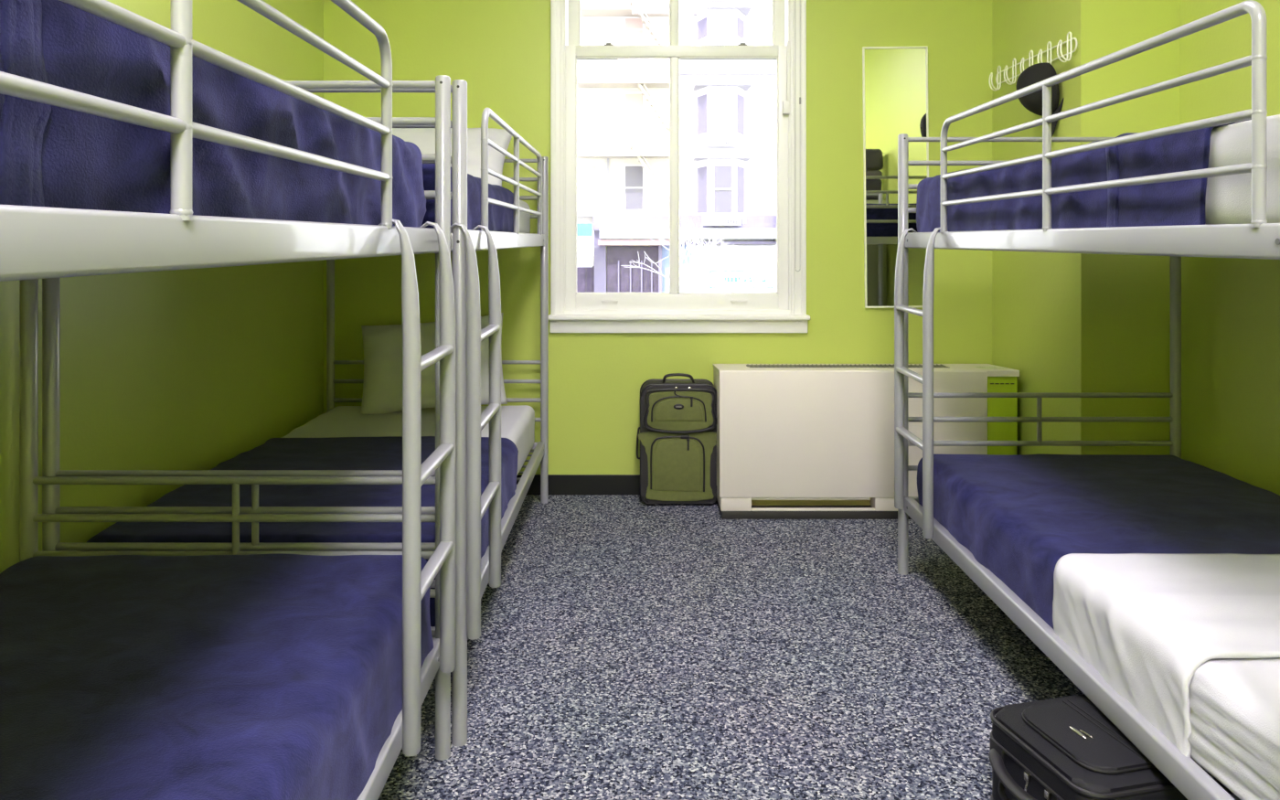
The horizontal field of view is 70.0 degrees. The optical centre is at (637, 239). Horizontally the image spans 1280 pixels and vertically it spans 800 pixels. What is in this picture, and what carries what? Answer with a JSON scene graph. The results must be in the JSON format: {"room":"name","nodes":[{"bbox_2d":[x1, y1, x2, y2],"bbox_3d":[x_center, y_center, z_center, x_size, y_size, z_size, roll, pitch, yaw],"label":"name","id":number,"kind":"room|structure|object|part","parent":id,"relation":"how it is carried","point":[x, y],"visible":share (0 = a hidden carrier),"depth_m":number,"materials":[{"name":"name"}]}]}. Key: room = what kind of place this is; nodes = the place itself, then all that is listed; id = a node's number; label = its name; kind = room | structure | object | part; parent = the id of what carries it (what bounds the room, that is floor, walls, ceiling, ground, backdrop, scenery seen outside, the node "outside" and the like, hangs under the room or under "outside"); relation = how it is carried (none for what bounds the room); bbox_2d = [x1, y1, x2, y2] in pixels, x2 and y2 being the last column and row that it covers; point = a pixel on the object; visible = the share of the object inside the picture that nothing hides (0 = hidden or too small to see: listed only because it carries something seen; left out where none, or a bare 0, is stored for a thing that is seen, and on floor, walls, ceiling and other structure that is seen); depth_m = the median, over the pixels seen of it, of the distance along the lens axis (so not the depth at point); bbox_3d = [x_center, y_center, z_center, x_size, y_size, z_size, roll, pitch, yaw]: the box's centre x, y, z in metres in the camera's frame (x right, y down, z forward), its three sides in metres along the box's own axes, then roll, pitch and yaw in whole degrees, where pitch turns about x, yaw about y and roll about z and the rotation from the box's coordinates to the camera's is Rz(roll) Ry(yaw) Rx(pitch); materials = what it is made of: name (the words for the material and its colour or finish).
{"room":"dormitory","nodes":[
{"label":"dormitory","id":0,"kind":"room"},
{"bbox_2d":[0,0,323,573],"bbox_3d":[-1.550,-0.325,1.375,0.150,3.050,6.450,0,0,0],"label":"wall","id":1,"kind":"structure","parent":0,"point":[189,368],"depth_m":2.91,"materials":[{"name":"paint"}]},
{"bbox_2d":[323,0,991,474],"bbox_3d":[0.297,-0.325,4.450,3.545,3.050,0.300,0,0,0],"label":"wall","id":2,"kind":"structure","parent":0,"point":[501,48],"depth_m":4.30,"materials":[{"name":"paint"}]},
{"bbox_2d":[516,474,639,494],"bbox_3d":[0.098,1.153,4.296,3.145,0.095,0.008,0,0,0],"label":"baseboard","id":3,"kind":"structure","parent":2,"relation":"attached to","point":[558,484],"depth_m":4.29,"materials":[{"name":"black plastic"}]},
{"bbox_2d":[548,0,810,332],"bbox_3d":[0.194,-0.591,4.412,1.221,2.058,0.335,0,0,0],"label":"window","id":4,"kind":"structure","parent":2,"relation":"in","point":[784,310],"depth_m":4.32,"materials":[{"name":"white"}]},
{"bbox_3d":[0.188,-1.187,4.378,1.035,0.638,0.040,0,0,0],"label":"sash","id":5,"kind":"part","parent":4,"relation":"part of","materials":[{"name":"white"}]},
{"bbox_3d":[0.188,-0.292,4.335,1.067,1.248,0.040,0,0,0],"label":"sash","id":6,"kind":"part","parent":4,"relation":"part of","materials":[{"name":"white"}]},
{"bbox_3d":[0.188,0.343,4.347,1.067,0.023,0.106,0,0,0],"label":"sub sill","id":7,"kind":"part","parent":4,"relation":"part of","materials":[{"name":"white"}]},
{"bbox_3d":[0.194,0.364,4.322,1.221,0.022,0.155,0,0,0],"label":"sill","id":8,"kind":"part","parent":4,"relation":"part of","materials":[{"name":"white"}]},
{"bbox_2d":[794,0,800,271],"bbox_3d":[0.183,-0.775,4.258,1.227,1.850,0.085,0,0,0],"label":"blind cord","id":9,"kind":"object","parent":4,"relation":"attached to","point":[794,0],"visible":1,"depth_m":4.25,"materials":[{"name":"white"}]},
{"bbox_2d":[862,45,928,308],"bbox_3d":[1.216,-0.292,4.291,0.305,1.225,0.014,-1,0,0],"label":"wall mirror","id":10,"kind":"object","parent":2,"relation":"attached to","point":[895,79],"visible":0.72,"depth_m":4.29,"materials":[{"name":"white mirror"}]},
{"bbox_2d":[377,494,1083,799],"bbox_3d":[0.282,1.260,1.375,3.815,0.120,6.450,0,0,0],"label":"floor","id":11,"kind":"structure","parent":0,"point":[626,648],"depth_m":2.56,"materials":[{"name":"carpet"}]},
{"bbox_2d":[0,0,455,799],"bbox_3d":[-0.915,0.410,1.128,1.033,1.579,2.027,0,0,0],"label":"bunk bed","id":12,"kind":"object","parent":11,"relation":"on","point":[37,242],"visible":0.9,"depth_m":1.64,"materials":[{"name":"silver metal"}]},
{"bbox_3d":[-1.414,0.410,2.124,0.036,1.579,0.036,0,0,0],"label":"post","id":13,"kind":"part","parent":12,"relation":"part of","materials":[{"name":"silver metal"}]},
{"bbox_3d":[-0.454,-0.193,0.910,0.020,0.347,0.019,0,0,0],"label":"guard post","id":14,"kind":"part","parent":12,"relation":"part of","materials":[{"name":"silver metal"}]},
{"bbox_2d":[0,0,426,227],"bbox_3d":[-0.935,-0.119,1.127,0.948,0.216,1.956,0,0,0],"label":"blanket","id":15,"kind":"object","parent":12,"relation":"on","point":[51,156],"visible":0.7,"depth_m":0.89,"materials":[{"name":"blue fabric"}]},
{"bbox_2d":[0,553,433,799],"bbox_3d":[-0.928,0.826,1.145,0.958,0.245,1.930,0,0,0],"label":"blanket","id":16,"kind":"object","parent":12,"relation":"on","point":[273,676],"visible":0.91,"depth_m":1.53,"materials":[{"name":"blue fabric"}]},
{"bbox_3d":[-0.464,0.003,1.129,0.031,0.055,1.966,0,0,0],"label":"rail","id":17,"kind":"part","parent":12,"relation":"part of","materials":[{"name":"silver metal"}]},
{"bbox_3d":[-0.454,-0.197,0.922,0.020,0.357,1.486,0,0,0],"label":"guard rail","id":18,"kind":"part","parent":12,"relation":"part of","materials":[{"name":"silver metal"}]},
{"bbox_3d":[-0.464,0.947,1.129,0.031,0.055,1.966,0,0,0],"label":"rail","id":19,"kind":"part","parent":12,"relation":"part of","materials":[{"name":"silver metal"}]},
{"bbox_3d":[-0.452,0.410,2.124,0.036,1.579,0.036,0,0,0],"label":"post","id":20,"kind":"part","parent":12,"relation":"part of","materials":[{"name":"silver metal"}]},
{"bbox_2d":[42,79,548,746],"bbox_3d":[-0.894,0.410,3.170,1.046,1.579,2.041,0,0,0],"label":"bunk bed","id":21,"kind":"object","parent":11,"relation":"on","point":[473,573],"visible":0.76,"depth_m":2.18,"materials":[{"name":"silver metal"}]},
{"bbox_3d":[-1.399,0.410,2.182,0.036,1.579,0.036,0,0,0],"label":"post","id":22,"kind":"part","parent":21,"relation":"part of","materials":[{"name":"silver metal"}]},
{"bbox_3d":[-1.399,0.410,4.172,0.036,1.579,0.036,0,0,0],"label":"post","id":23,"kind":"part","parent":21,"relation":"part of","materials":[{"name":"silver metal"}]},
{"bbox_2d":[281,405,534,475],"bbox_3d":[-0.917,0.839,3.182,0.920,0.198,1.912,0,0,0],"label":"mattress","id":24,"kind":"object","parent":21,"relation":"on","point":[517,422],"visible":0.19,"depth_m":3.70,"materials":[{"name":"grey fabric"}]},
{"bbox_2d":[81,436,518,626],"bbox_3d":[-0.916,0.835,2.789,0.957,0.222,1.166,0,0,0],"label":"blanket","id":25,"kind":"object","parent":24,"relation":"on","point":[385,453],"visible":0.39,"depth_m":2.64,"materials":[{"name":"blue fabric"}]},
{"bbox_2d":[360,312,507,414],"bbox_3d":[-0.890,0.543,3.985,0.656,0.434,0.221,0,0,-4],"label":"pillow","id":26,"kind":"object","parent":24,"relation":"on","point":[382,386],"visible":0.45,"depth_m":3.92,"materials":[{"name":"grey fabric"}]},
{"bbox_3d":[-0.911,0.949,2.182,0.951,0.044,0.024,0,0,0],"label":"rail","id":27,"kind":"part","parent":21,"relation":"part of","materials":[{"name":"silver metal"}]},
{"bbox_3d":[-0.911,0.005,2.182,0.951,0.044,0.024,0,0,0],"label":"rail","id":28,"kind":"part","parent":21,"relation":"part of","materials":[{"name":"silver metal"}]},
{"bbox_3d":[-0.424,0.410,2.182,0.036,1.579,0.036,0,0,0],"label":"post","id":29,"kind":"part","parent":21,"relation":"part of","materials":[{"name":"silver metal"}]},
{"bbox_3d":[-0.436,0.003,3.177,0.031,0.055,1.966,0,0,0],"label":"rail","id":30,"kind":"part","parent":21,"relation":"part of","materials":[{"name":"silver metal"}]},
{"bbox_3d":[-0.426,-0.197,3.268,0.020,0.357,1.457,0,0,0],"label":"guard rail","id":31,"kind":"part","parent":21,"relation":"part of","materials":[{"name":"silver metal"}]},
{"bbox_3d":[-0.436,0.947,3.177,0.031,0.055,1.966,0,0,0],"label":"rail","id":32,"kind":"part","parent":21,"relation":"part of","materials":[{"name":"silver metal"}]},
{"bbox_3d":[-0.426,-0.193,3.220,0.020,0.347,0.019,0,0,0],"label":"guard post","id":33,"kind":"part","parent":21,"relation":"part of","materials":[{"name":"silver metal"}]},
{"bbox_2d":[519,200,530,233],"bbox_3d":[-0.924,-0.088,3.185,0.903,0.173,1.898,0,0,0],"label":"mattress","id":34,"kind":"object","parent":21,"relation":"on","point":[524,217],"visible":0.03,"depth_m":3.90,"materials":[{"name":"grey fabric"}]},
{"bbox_2d":[392,128,511,186],"bbox_3d":[-0.900,-0.344,3.930,0.703,0.305,0.327,0,0,3],"label":"pillow","id":35,"kind":"object","parent":34,"relation":"on","point":[423,138],"visible":0.23,"depth_m":3.91,"materials":[{"name":"grey fabric"}]},
{"bbox_2d":[421,163,513,232],"bbox_3d":[-0.924,-0.107,2.860,0.948,0.186,1.292,0,0,0],"label":"blanket","id":36,"kind":"object","parent":34,"relation":"on","point":[500,218],"visible":0.13,"depth_m":2.66,"materials":[{"name":"blue fabric"}]},
{"bbox_3d":[-0.911,0.949,4.172,0.951,0.044,0.024,0,0,0],"label":"rail","id":37,"kind":"part","parent":21,"relation":"part of","materials":[{"name":"silver metal"}]},
{"bbox_3d":[-0.424,0.410,4.172,0.036,1.579,0.036,0,0,0],"label":"post","id":38,"kind":"part","parent":21,"relation":"part of","materials":[{"name":"silver metal"}]},
{"bbox_2d":[636,373,717,505],"bbox_3d":[0.186,0.902,4.169,0.384,0.596,0.212,0,0,0],"label":"suitcase","id":39,"kind":"object","parent":11,"relation":"on","point":[677,435],"visible":0.99,"depth_m":4.09,"materials":[{"name":"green fabric"}]},
{"bbox_3d":[0.190,1.016,4.110,0.376,0.313,0.020,0,0,0],"label":"panel","id":40,"kind":"part","parent":39,"relation":"part of","materials":[{"name":"green fabric"}]},
{"bbox_3d":[0.182,1.011,4.099,0.210,0.236,0.010,0,0,0],"label":"raised panel","id":41,"kind":"part","parent":39,"relation":"part of","materials":[{"name":"green fabric"}]},
{"bbox_3d":[0.187,0.654,4.161,0.145,0.016,0.078,0,0,0],"label":"handle","id":42,"kind":"part","parent":39,"relation":"part of","materials":[{"name":"black plastic"}]},
{"bbox_3d":[0.187,0.633,4.134,0.152,0.059,0.028,0,0,0],"label":"carry handle","id":43,"kind":"part","parent":39,"relation":"part of","materials":[{"name":"black plastic"}]},
{"bbox_3d":[0.186,0.760,4.075,0.216,0.094,0.010,0,0,0],"label":"raised panel","id":44,"kind":"part","parent":39,"relation":"part of","materials":[{"name":"green fabric"}]},
{"bbox_3d":[0.242,0.721,4.066,0.014,0.046,0.007,0,0,0],"label":"zip pull","id":45,"kind":"part","parent":39,"relation":"part of","materials":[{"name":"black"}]},
{"bbox_2d":[712,363,1019,519],"bbox_3d":[0.997,0.880,4.103,1.287,0.639,0.365,0,0,0],"label":"wall heater","id":46,"kind":"object","parent":11,"relation":"on","point":[794,441],"visible":0.84,"depth_m":3.92,"materials":[{"name":"beige metal"}]},
{"bbox_2d":[746,363,948,367],"bbox_3d":[0.943,0.571,4.104,0.885,0.010,0.103,0,0,0],"label":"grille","id":47,"kind":"object","parent":46,"relation":"attached to","point":[748,366],"depth_m":4.12,"materials":[{"name":"grey metal"}]},
{"bbox_2d":[1017,384,1018,454],"bbox_3d":[1.649,0.880,3.979,0.014,0.627,0.029,0,0,0],"label":"power cable","id":48,"kind":"object","parent":46,"relation":"attached to","point":[1018,384],"visible":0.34,"depth_m":3.97,"materials":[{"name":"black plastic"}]},
{"bbox_2d":[894,0,1279,799],"bbox_3d":[1.429,0.410,2.294,1.051,1.579,2.027,0,0,0],"label":"bunk bed","id":49,"kind":"object","parent":11,"relation":"on","point":[1260,239],"visible":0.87,"depth_m":2.18,"materials":[{"name":"silver metal"}]},
{"bbox_3d":[0.957,0.410,3.290,0.036,1.579,0.036,0,0,0],"label":"post","id":50,"kind":"part","parent":49,"relation":"part of","materials":[{"name":"silver metal"}]},
{"bbox_3d":[0.959,-0.193,2.140,0.020,0.347,0.019,0,0,0],"label":"guard post","id":51,"kind":"part","parent":49,"relation":"part of","materials":[{"name":"silver metal"}]},
{"bbox_3d":[0.970,0.947,2.295,0.031,0.055,1.966,0,0,0],"label":"rail","id":52,"kind":"part","parent":49,"relation":"part of","materials":[{"name":"silver metal"}]},
{"bbox_3d":[0.970,0.003,2.295,0.031,0.055,1.966,0,0,0],"label":"rail","id":53,"kind":"part","parent":49,"relation":"part of","materials":[{"name":"silver metal"}]},
{"bbox_3d":[0.959,-0.197,2.135,0.020,0.357,1.472,0,0,0],"label":"guard rail","id":54,"kind":"part","parent":49,"relation":"part of","materials":[{"name":"silver metal"}]},
{"bbox_3d":[1.937,0.410,3.290,0.036,1.579,0.036,0,0,0],"label":"post","id":55,"kind":"part","parent":49,"relation":"part of","materials":[{"name":"silver metal"}]},
{"bbox_2d":[1187,657,1279,799],"bbox_3d":[1.445,0.843,2.279,0.933,0.191,1.896,0,0,0],"label":"mattress","id":56,"kind":"object","parent":49,"relation":"on","point":[1234,736],"visible":0.11,"depth_m":1.53,"materials":[{"name":"grey fabric"}]},
{"bbox_2d":[917,453,1279,629],"bbox_3d":[1.449,0.844,2.636,0.962,0.203,1.244,0,0,0],"label":"blanket","id":57,"kind":"object","parent":56,"relation":"on","point":[1018,515],"visible":0.81,"depth_m":2.57,"materials":[{"name":"blue fabric"}]},
{"bbox_2d":[1052,553,1279,757],"bbox_3d":[1.449,0.835,1.885,0.959,0.207,0.522,0,0,0],"label":"sheet","id":58,"kind":"object","parent":56,"relation":"on","point":[1146,623],"visible":0.98,"depth_m":1.86,"materials":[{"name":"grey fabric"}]},
{"bbox_2d":[1205,114,1279,224],"bbox_3d":[1.452,-0.102,2.284,0.914,0.200,1.906,0,0,0],"label":"mattress","id":59,"kind":"object","parent":49,"relation":"on","point":[1228,197],"visible":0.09,"depth_m":1.52,"materials":[{"name":"grey fabric"}]},
{"bbox_2d":[916,116,1267,232],"bbox_3d":[1.452,-0.116,2.419,0.964,0.209,1.671,0,0,0],"label":"blanket","id":60,"kind":"object","parent":59,"relation":"on","point":[1182,202],"visible":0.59,"depth_m":1.97,"materials":[{"name":"blue fabric"}]},
{"bbox_2d":[988,693,1234,799],"bbox_3d":[1.009,1.090,1.853,0.568,0.220,0.325,0,0,-14],"label":"suitcase","id":61,"kind":"object","parent":11,"relation":"on","point":[1065,748],"visible":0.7,"depth_m":1.79,"materials":[{"name":"black fabric"}]},
{"bbox_3d":[0.748,1.067,1.901,0.008,0.045,0.044,0,0,-14],"label":"handle mount","id":62,"kind":"part","parent":61,"relation":"part of","materials":[{"name":"black plastic"}]},
{"bbox_3d":[0.763,1.127,1.797,0.031,0.036,0.181,0,0,-14],"label":"tow handle","id":63,"kind":"part","parent":61,"relation":"part of","materials":[{"name":"black plastic"}]},
{"bbox_3d":[0.756,1.074,1.797,0.049,0.029,0.227,0,0,-14],"label":"carry handle","id":64,"kind":"part","parent":61,"relation":"part of","materials":[{"name":"black plastic"}]},
{"bbox_3d":[0.766,1.070,1.797,0.011,0.044,0.012,0,0,-14],"label":"zip pull","id":65,"kind":"part","parent":61,"relation":"part of","materials":[{"name":"silver metal"}]},
{"bbox_3d":[0.780,1.080,1.739,0.011,0.064,0.012,0,0,-14],"label":"zip pull","id":66,"kind":"part","parent":61,"relation":"part of","materials":[{"name":"silver metal"}]},
{"bbox_2d":[992,0,1179,454],"bbox_3d":[1.930,-0.325,3.870,0.520,3.050,0.860,0,0,0],"label":"wall column","id":67,"kind":"structure","parent":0,"point":[1067,322],"depth_m":3.44,"materials":[{"name":"paint"}]},
{"bbox_2d":[988,32,1077,91],"bbox_3d":[1.638,-0.739,3.840,0.052,0.115,0.777,0,0,0],"label":"coat rack","id":68,"kind":"object","parent":67,"relation":"attached to","point":[1040,51],"visible":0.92,"depth_m":3.83,"materials":[{"name":"white metal"}]},
{"bbox_2d":[1016,62,1063,137],"bbox_3d":[1.596,-0.552,3.659,0.148,0.312,0.171,0,0,0],"label":"baseball cap","id":69,"kind":"object","parent":68,"relation":"hanging from","point":[1035,73],"visible":0.57,"depth_m":3.61,"materials":[{"name":"black fabric"}]},
{"bbox_3d":[1.593,-0.601,3.659,0.133,0.215,0.171,0,0,0],"label":"crown","id":70,"kind":"part","parent":69,"relation":"part of","materials":[{"name":"black fabric"}]},
{"bbox_2d":[1179,0,1279,495],"bbox_3d":[2.115,-0.325,0.795,0.150,3.050,5.290,0,0,0],"label":"wall","id":71,"kind":"structure","parent":0,"point":[1231,306],"depth_m":3.15,"materials":[{"name":"paint"}]},
{"label":"outside","id":72,"kind":"structure","parent":0,"visible":0},
{"bbox_3d":[0.000,5.900,24.450,80.000,0.200,39.100,0,0,0],"label":"ground","id":73,"kind":"structure","parent":72,"visible":0},
{"bbox_2d":[576,0,669,292],"bbox_3d":[-2.030,-8.500,38.375,6.931,28.600,9.250,0,0,0],"label":"building","id":74,"kind":"structure","parent":73,"relation":"on","point":[623,105],"depth_m":34.87,"materials":[{"name":"paint"}]},
{"bbox_3d":[-1.873,-4.742,34.865,0.595,0.056,0.030,0,0,0],"label":"meeting rail","id":75,"kind":"part","parent":74,"relation":"part of","materials":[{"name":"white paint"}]},
{"bbox_3d":[-1.873,-1.978,34.865,0.595,0.056,0.030,0,0,0],"label":"meeting rail","id":76,"kind":"part","parent":74,"relation":"part of","materials":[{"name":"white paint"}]},
{"bbox_3d":[-2.030,-0.963,34.800,6.930,0.175,0.400,0,0,0],"label":"cornice","id":77,"kind":"part","parent":74,"relation":"part of","materials":[{"name":"grey"}]},
{"bbox_3d":[-0.122,-8.015,34.865,0.665,0.056,0.030,0,0,0],"label":"meeting rail","id":78,"kind":"part","parent":74,"relation":"part of","materials":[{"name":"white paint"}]},
{"bbox_3d":[-0.122,-4.742,34.865,0.665,0.056,0.030,0,0,0],"label":"meeting rail","id":79,"kind":"part","parent":74,"relation":"part of","materials":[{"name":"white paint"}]},
{"bbox_3d":[-0.122,-1.978,34.865,0.665,0.056,0.030,0,0,0],"label":"meeting rail","id":80,"kind":"part","parent":74,"relation":"part of","materials":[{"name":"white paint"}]},
{"bbox_3d":[1.190,1.558,34.950,0.490,2.695,0.100,0,0,0],"label":"blue panel","id":81,"kind":"part","parent":74,"relation":"part of","materials":[{"name":"blue"}]},
{"bbox_2d":[620,219,776,292],"bbox_3d":[1.794,2.624,23.986,4.941,6.354,2.169,0,0,-29],"label":"street tree","id":82,"kind":"object","parent":73,"relation":"on","point":[684,235],"visible":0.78,"depth_m":24.09,"materials":[{"name":"grey plant"}]},
{"bbox_2d":[679,0,776,292],"bbox_3d":[4.795,-8.500,38.375,6.720,28.600,9.250,0,0,0],"label":"building","id":83,"kind":"structure","parent":73,"relation":"on","point":[728,107],"depth_m":34.88,"materials":[{"name":"white paint"}]},
{"bbox_3d":[1.750,1.558,34.950,0.630,2.695,0.100,0,0,0],"label":"blue panel","id":84,"kind":"part","parent":83,"relation":"part of","materials":[{"name":"blue"}]},
{"bbox_3d":[2.441,-7.945,34.500,0.050,0.700,0.966,0,0,-21],"label":"pane","id":85,"kind":"part","parent":83,"relation":"part of","materials":[{"name":"blue"}]},
{"bbox_3d":[2.441,-1.873,34.500,0.050,1.715,0.966,0,0,-21],"label":"pane","id":86,"kind":"part","parent":83,"relation":"part of","materials":[{"name":"blue"}]},
{"bbox_3d":[2.441,-4.707,34.500,0.050,1.435,0.966,0,0,-21],"label":"pane","id":87,"kind":"part","parent":83,"relation":"part of","materials":[{"name":"blue"}]},
{"bbox_3d":[3.185,-8.610,34.375,2.100,0.070,1.250,0,0,0],"label":"bay cornice","id":88,"kind":"part","parent":83,"relation":"part of","materials":[{"name":"grey paint"}]},
{"bbox_3d":[3.185,-3.045,34.375,2.100,0.070,1.250,0,0,0],"label":"bay cornice","id":89,"kind":"part","parent":83,"relation":"part of","materials":[{"name":"grey"}]},
{"bbox_3d":[3.185,-5.740,34.375,2.100,0.070,1.250,0,0,0],"label":"bay cornice","id":90,"kind":"part","parent":83,"relation":"part of","materials":[{"name":"grey paint"}]},
{"bbox_3d":[3.185,-7.945,33.935,0.630,0.070,0.050,0,0,0],"label":"meeting rail","id":91,"kind":"part","parent":83,"relation":"part of","materials":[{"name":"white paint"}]},
{"bbox_3d":[3.185,-1.873,33.935,0.630,0.070,0.050,0,0,0],"label":"meeting rail","id":92,"kind":"part","parent":83,"relation":"part of","materials":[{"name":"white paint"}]},
{"bbox_3d":[3.185,-4.707,33.935,0.630,0.070,0.050,0,0,0],"label":"meeting rail","id":93,"kind":"part","parent":83,"relation":"part of","materials":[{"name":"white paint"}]},
{"bbox_3d":[3.220,-7.315,33.875,1.610,0.280,0.150,0,0,0],"label":"balustrade","id":94,"kind":"part","parent":83,"relation":"part of","materials":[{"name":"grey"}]},
{"bbox_3d":[3.220,-0.735,33.875,1.610,0.280,0.150,0,0,0],"label":"balustrade","id":95,"kind":"part","parent":83,"relation":"part of","materials":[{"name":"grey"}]},
{"bbox_3d":[3.220,-3.710,33.875,1.610,0.280,0.150,0,0,0],"label":"balustrade","id":96,"kind":"part","parent":83,"relation":"part of","materials":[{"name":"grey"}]},
{"bbox_3d":[3.395,-0.665,34.750,3.920,0.490,0.500,0,0,0],"label":"shop cornice","id":97,"kind":"part","parent":83,"relation":"part of","materials":[{"name":"white"}]},
{"bbox_3d":[3.342,0.122,34.700,3.815,0.105,0.600,0,0,0],"label":"cornice","id":98,"kind":"part","parent":83,"relation":"part of","materials":[{"name":"white"}]},
{"bbox_3d":[3.911,-7.945,34.510,0.054,0.700,0.996,0,0,23],"label":"pane","id":99,"kind":"part","parent":83,"relation":"part of","materials":[{"name":"blue"}]},
{"bbox_3d":[3.911,-1.873,34.510,0.054,1.715,0.996,0,0,23],"label":"pane","id":100,"kind":"part","parent":83,"relation":"part of","materials":[{"name":"blue"}]},
{"bbox_3d":[3.911,-4.707,34.510,0.054,1.435,0.996,0,0,23],"label":"pane","id":101,"kind":"part","parent":83,"relation":"part of","materials":[{"name":"blue"}]}
]}

